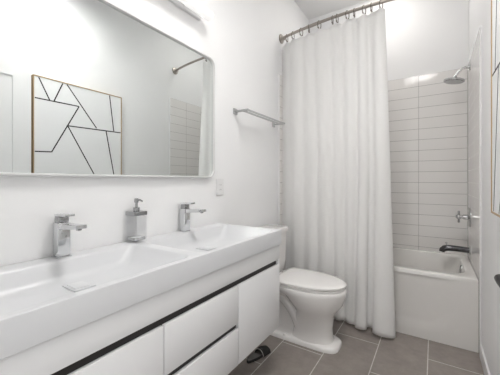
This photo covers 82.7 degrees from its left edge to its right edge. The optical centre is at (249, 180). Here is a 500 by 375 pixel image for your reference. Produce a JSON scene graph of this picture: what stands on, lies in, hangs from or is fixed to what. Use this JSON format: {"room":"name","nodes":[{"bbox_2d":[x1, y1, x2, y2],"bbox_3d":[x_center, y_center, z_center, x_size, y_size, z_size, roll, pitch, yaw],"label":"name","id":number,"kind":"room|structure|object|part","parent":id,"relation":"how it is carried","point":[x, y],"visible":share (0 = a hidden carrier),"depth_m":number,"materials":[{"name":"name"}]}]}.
{"room":"bathroom","nodes":[
{"label":"bathroom","id":0,"kind":"room"},
{"bbox_2d":[0,0,308,266],"bbox_3d":[-0.229,-0.376,2.103,0.150,3.100,3.520,0,0,33],"label":"wall","id":1,"kind":"structure","parent":0,"point":[242,41],"depth_m":1.88,"materials":[{"name":"paint"}]},
{"bbox_2d":[0,0,214,177],"bbox_3d":[-0.591,-0.413,1.380,0.027,0.794,1.274,0,0,33],"label":"wall mirror","id":2,"kind":"object","parent":1,"relation":"attached to","point":[88,87],"visible":1,"depth_m":1.25,"materials":[{"name":"mirror"}]},
{"bbox_2d":[0,245,279,374],"bbox_3d":[-0.395,0.633,1.268,0.475,0.498,1.378,0,0,33],"label":"vanity cabinet","id":3,"kind":"object","parent":1,"relation":"attached to","point":[208,324],"visible":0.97,"depth_m":1.05,"materials":[{"name":"white paint"}]},
{"bbox_3d":[-0.443,0.693,0.776,0.020,0.378,0.501,0,0,33],"label":"door","id":4,"kind":"part","parent":3,"relation":"part of","materials":[{"name":"white paint"}]},
{"bbox_2d":[0,223,280,359],"bbox_3d":[-0.389,0.342,1.267,0.484,0.085,1.383,0,0,33],"label":"countertop","id":5,"kind":"structure","parent":3,"relation":"on","point":[42,300],"depth_m":1.01,"materials":[{"name":"white ceramic"}]},
{"bbox_2d":[51,213,86,258],"bbox_3d":[-0.684,0.213,1.076,0.176,0.171,0.052,0,0,33],"label":"faucet","id":6,"kind":"object","parent":5,"relation":"on","point":[62,227],"visible":1,"depth_m":1.09,"materials":[{"name":"silver metal"}]},
{"bbox_3d":[-0.736,0.296,1.110,0.052,0.005,0.052,0,0,33],"label":"plate","id":7,"kind":"part","parent":6,"relation":"part of","materials":[{"name":"silver metal"}]},
{"bbox_3d":[-0.717,0.135,1.098,0.088,0.014,0.036,0,0,33],"label":"lever","id":8,"kind":"part","parent":6,"relation":"part of","materials":[{"name":"silver metal"}]},
{"bbox_3d":[-0.664,0.176,1.063,0.128,0.026,0.038,0,0,33],"label":"spout","id":9,"kind":"part","parent":6,"relation":"part of","materials":[{"name":"silver metal"}]},
{"bbox_2d":[125,198,146,240],"bbox_3d":[-0.553,0.194,1.383,0.074,0.210,0.072,0,0,33],"label":"soap dispenser","id":10,"kind":"object","parent":5,"relation":"on","point":[136,211],"visible":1,"depth_m":1.37,"materials":[{"name":"silver metal"}]},
{"bbox_2d":[179,202,205,231],"bbox_3d":[-0.328,0.213,1.625,0.176,0.171,0.052,0,0,33],"label":"faucet","id":11,"kind":"object","parent":5,"relation":"on","point":[185,211],"visible":1,"depth_m":1.64,"materials":[{"name":"silver metal"}]},
{"bbox_3d":[-0.308,0.176,1.612,0.128,0.026,0.038,0,0,33],"label":"spout","id":12,"kind":"part","parent":11,"relation":"part of","materials":[{"name":"silver metal"}]},
{"bbox_3d":[-0.184,0.594,1.176,0.020,0.179,0.443,0,0,33],"label":"drawer","id":13,"kind":"part","parent":3,"relation":"part of","materials":[{"name":"white paint"}]},
{"bbox_3d":[-0.184,0.795,1.176,0.020,0.174,0.443,0,0,33],"label":"drawer","id":14,"kind":"part","parent":3,"relation":"part of","materials":[{"name":"white paint"}]},
{"bbox_3d":[0.054,0.693,1.544,0.020,0.378,0.426,0,0,33],"label":"door","id":15,"kind":"part","parent":3,"relation":"part of","materials":[{"name":"white paint"}]},
{"bbox_2d":[168,0,213,20],"bbox_3d":[-0.562,-1.038,1.363,0.096,0.060,1.114,0,0,33],"label":"vanity light","id":16,"kind":"object","parent":1,"relation":"attached to","point":[194,8],"visible":1,"depth_m":1.70,"materials":[{"name":"paint"}]},
{"bbox_2d":[216,179,223,194],"bbox_3d":[-0.209,0.048,1.988,0.008,0.116,0.076,0,0,33],"label":"electrical outlet","id":17,"kind":"object","parent":1,"relation":"attached to","point":[219,182],"visible":1,"depth_m":1.98,"materials":[{"name":"white plastic"}]},
{"bbox_2d":[233,108,284,126],"bbox_3d":[0.102,-0.516,2.363,0.122,0.044,0.651,0,0,33],"label":"towel bar","id":18,"kind":"object","parent":1,"relation":"attached to","point":[235,111],"visible":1,"depth_m":2.26,"materials":[{"name":"metal"}]},
{"bbox_3d":[-0.059,-0.516,2.106,0.112,0.014,0.014,0,0,33],"label":"arm","id":19,"kind":"part","parent":18,"relation":"part of","materials":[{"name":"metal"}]},
{"bbox_3d":[0.110,-0.516,2.358,0.015,0.015,0.593,0,0,33],"label":"rail","id":20,"kind":"part","parent":18,"relation":"part of","materials":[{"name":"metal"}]},
{"bbox_3d":[0.146,-0.516,2.334,0.015,0.015,0.593,0,0,33],"label":"rail","id":21,"kind":"part","parent":18,"relation":"part of","materials":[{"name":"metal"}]},
{"bbox_2d":[278,74,279,224],"bbox_3d":[0.280,0.076,2.738,0.012,2.196,0.006,0,0,33],"label":"trim","id":22,"kind":"structure","parent":1,"relation":"attached to","point":[278,74],"depth_m":2.74,"materials":[{"name":"paint"}]},
{"bbox_2d":[280,75,282,224],"bbox_3d":[0.497,0.076,3.073,0.012,2.196,0.792,0,0,33],"label":"trim","id":23,"kind":"structure","parent":1,"relation":"attached to","point":[281,78],"depth_m":2.77,"materials":[{"name":"tile"}]},
{"bbox_2d":[279,0,393,43],"bbox_3d":[0.925,-1.383,2.342,1.525,0.088,0.156,0,0,33],"label":"shower rod","id":24,"kind":"object","parent":1,"relation":"attached to","point":[282,38],"visible":0.98,"depth_m":2.42,"materials":[{"name":"silver metal"}]},
{"bbox_2d":[282,8,394,337],"bbox_3d":[0.674,-0.085,2.422,1.036,2.481,0.124,0,0,42],"label":"shower curtain","id":25,"kind":"object","parent":24,"relation":"hanging from","point":[337,205],"visible":0.9,"depth_m":2.34,"materials":[{"name":"white fabric"}]},
{"bbox_2d":[294,0,367,18],"bbox_3d":[0.484,-1.976,1.641,1.850,0.100,3.520,0,0,33],"label":"ceiling","id":26,"kind":"structure","parent":0,"point":[311,9],"depth_m":3.13,"materials":[{"name":"paint"}]},
{"bbox_2d":[228,319,483,374],"bbox_3d":[0.484,1.224,1.641,1.850,0.100,3.520,0,0,33],"label":"floor","id":27,"kind":"structure","parent":0,"point":[361,352],"depth_m":1.88,"materials":[{"name":"grey tile"}]},
{"bbox_2d":[247,345,270,362],"bbox_3d":[0.056,1.146,1.891,0.206,0.056,0.074,0,0,-39],"label":"sandal","id":28,"kind":"object","parent":27,"relation":"on","point":[261,351],"visible":1,"depth_m":1.89,"materials":[{"name":"black rubber"}]},
{"bbox_2d":[260,224,346,353],"bbox_3d":[0.353,0.781,2.152,0.737,0.784,0.430,0,0,33],"label":"toilet","id":29,"kind":"object","parent":27,"relation":"on","point":[309,300],"visible":0.65,"depth_m":1.99,"materials":[{"name":"ceramic"}]},
{"bbox_3d":[0.131,0.409,2.296,0.208,0.040,0.430,0,0,33],"label":"tank lid","id":30,"kind":"part","parent":29,"relation":"part of","materials":[{"name":"ceramic"}]},
{"bbox_3d":[0.130,0.594,2.297,0.190,0.330,0.410,0,0,33],"label":"tank","id":31,"kind":"part","parent":29,"relation":"part of","materials":[{"name":"ceramic"}]},
{"bbox_3d":[0.451,0.751,2.089,0.490,0.018,0.368,0,0,33],"label":"seat","id":32,"kind":"part","parent":29,"relation":"part of","materials":[{"name":"ceramic"}]},
{"bbox_3d":[0.452,0.729,2.088,0.497,0.022,0.372,0,0,33],"label":"lid","id":33,"kind":"part","parent":29,"relation":"part of","materials":[{"name":"ceramic"}]},
{"bbox_2d":[283,247,478,352],"bbox_3d":[1.131,0.926,2.660,1.502,0.495,0.766,0,0,33],"label":"bathtub","id":34,"kind":"object","parent":27,"relation":"on","point":[436,294],"visible":0.37,"depth_m":2.10,"materials":[{"name":"ceramic"}]},
{"bbox_2d":[309,0,468,80],"bbox_3d":[1.389,-0.376,3.059,1.526,3.100,0.155,0,0,33],"label":"wall","id":35,"kind":"structure","parent":0,"point":[423,37],"depth_m":2.78,"materials":[{"name":"paint"}]},
{"bbox_2d":[388,68,467,255],"bbox_3d":[1.344,0.076,2.988,1.503,2.196,0.014,0,0,33],"label":"tile wall","id":36,"kind":"structure","parent":35,"relation":"attached to","point":[428,116],"depth_m":2.74,"materials":[{"name":"tile"}]},
{"bbox_2d":[469,0,499,374],"bbox_3d":[1.188,-0.376,1.185,0.174,3.100,3.520,0,0,33],"label":"wall","id":37,"kind":"structure","parent":0,"point":[479,10],"depth_m":1.68,"materials":[{"name":"paint"}]},
{"bbox_2d":[439,242,470,254],"bbox_3d":[1.753,0.584,2.439,0.218,0.090,0.076,0,0,33],"label":"tub spout","id":38,"kind":"object","parent":37,"relation":"attached to","point":[446,247],"visible":1,"depth_m":2.42,"materials":[{"name":"silver metal"}]},
{"bbox_3d":[1.750,0.595,2.441,0.211,0.068,0.052,0,0,33],"label":"spout","id":39,"kind":"part","parent":38,"relation":"part of","materials":[{"name":"silver metal"}]},
{"bbox_2d":[443,64,470,83],"bbox_3d":[1.766,-0.904,2.430,0.186,0.148,0.152,0,0,33],"label":"shower","id":40,"kind":"object","parent":37,"relation":"attached to","point":[452,80],"visible":1,"depth_m":2.41,"materials":[{"name":"silver metal"}]},
{"bbox_3d":[1.797,-0.922,2.410,0.112,0.078,0.019,0,0,33],"label":"arm","id":41,"kind":"part","parent":40,"relation":"part of","materials":[{"name":"silver metal"}]},
{"bbox_2d":[455,208,470,226],"bbox_3d":[1.802,0.312,2.407,0.100,0.164,0.164,0,0,33],"label":"shower valve","id":42,"kind":"object","parent":37,"relation":"attached to","point":[458,216],"visible":1,"depth_m":2.38,"materials":[{"name":"silver metal"}]},
{"bbox_3d":[1.795,0.312,2.412,0.083,0.044,0.044,0,0,33],"label":"handle","id":43,"kind":"part","parent":42,"relation":"part of","materials":[{"name":"silver metal"}]},
{"bbox_2d":[468,27,479,355],"bbox_3d":[1.759,0.076,2.236,0.011,2.196,0.825,0,0,33],"label":"tile wall","id":44,"kind":"structure","parent":37,"relation":"attached to","point":[474,73],"depth_m":2.13,"materials":[{"name":"tile"}]},
{"bbox_2d":[480,26,481,343],"bbox_3d":[1.532,0.076,1.886,0.010,2.196,0.008,0,0,33],"label":"trim","id":45,"kind":"structure","parent":37,"relation":"attached to","point":[480,26],"depth_m":1.88,"materials":[{"name":"paint"}]},
{"bbox_2d":[480,344,490,374],"bbox_3d":[0.873,1.129,0.871,0.012,0.090,2.412,0,0,33],"label":"baseboard","id":46,"kind":"structure","parent":37,"relation":"attached to","point":[485,367],"depth_m":1.74,"materials":[{"name":"paint"}]},
{"bbox_2d":[491,0,499,216],"bbox_3d":[0.945,-0.351,1.008,0.040,1.010,0.776,0,0,33],"label":"framed picture","id":47,"kind":"object","parent":37,"relation":"attached to","point":[495,4],"visible":1,"depth_m":1.26,"materials":[{"name":"gold metal"}]},
{"bbox_2d":[494,274,499,286],"bbox_3d":[0.931,0.377,1.015,0.070,0.052,0.178,0,0,33],"label":"paper holder","id":48,"kind":"object","parent":37,"relation":"attached to","point":[497,276],"visible":1,"depth_m":1.07,"materials":[{"name":"black metal"}]}
]}

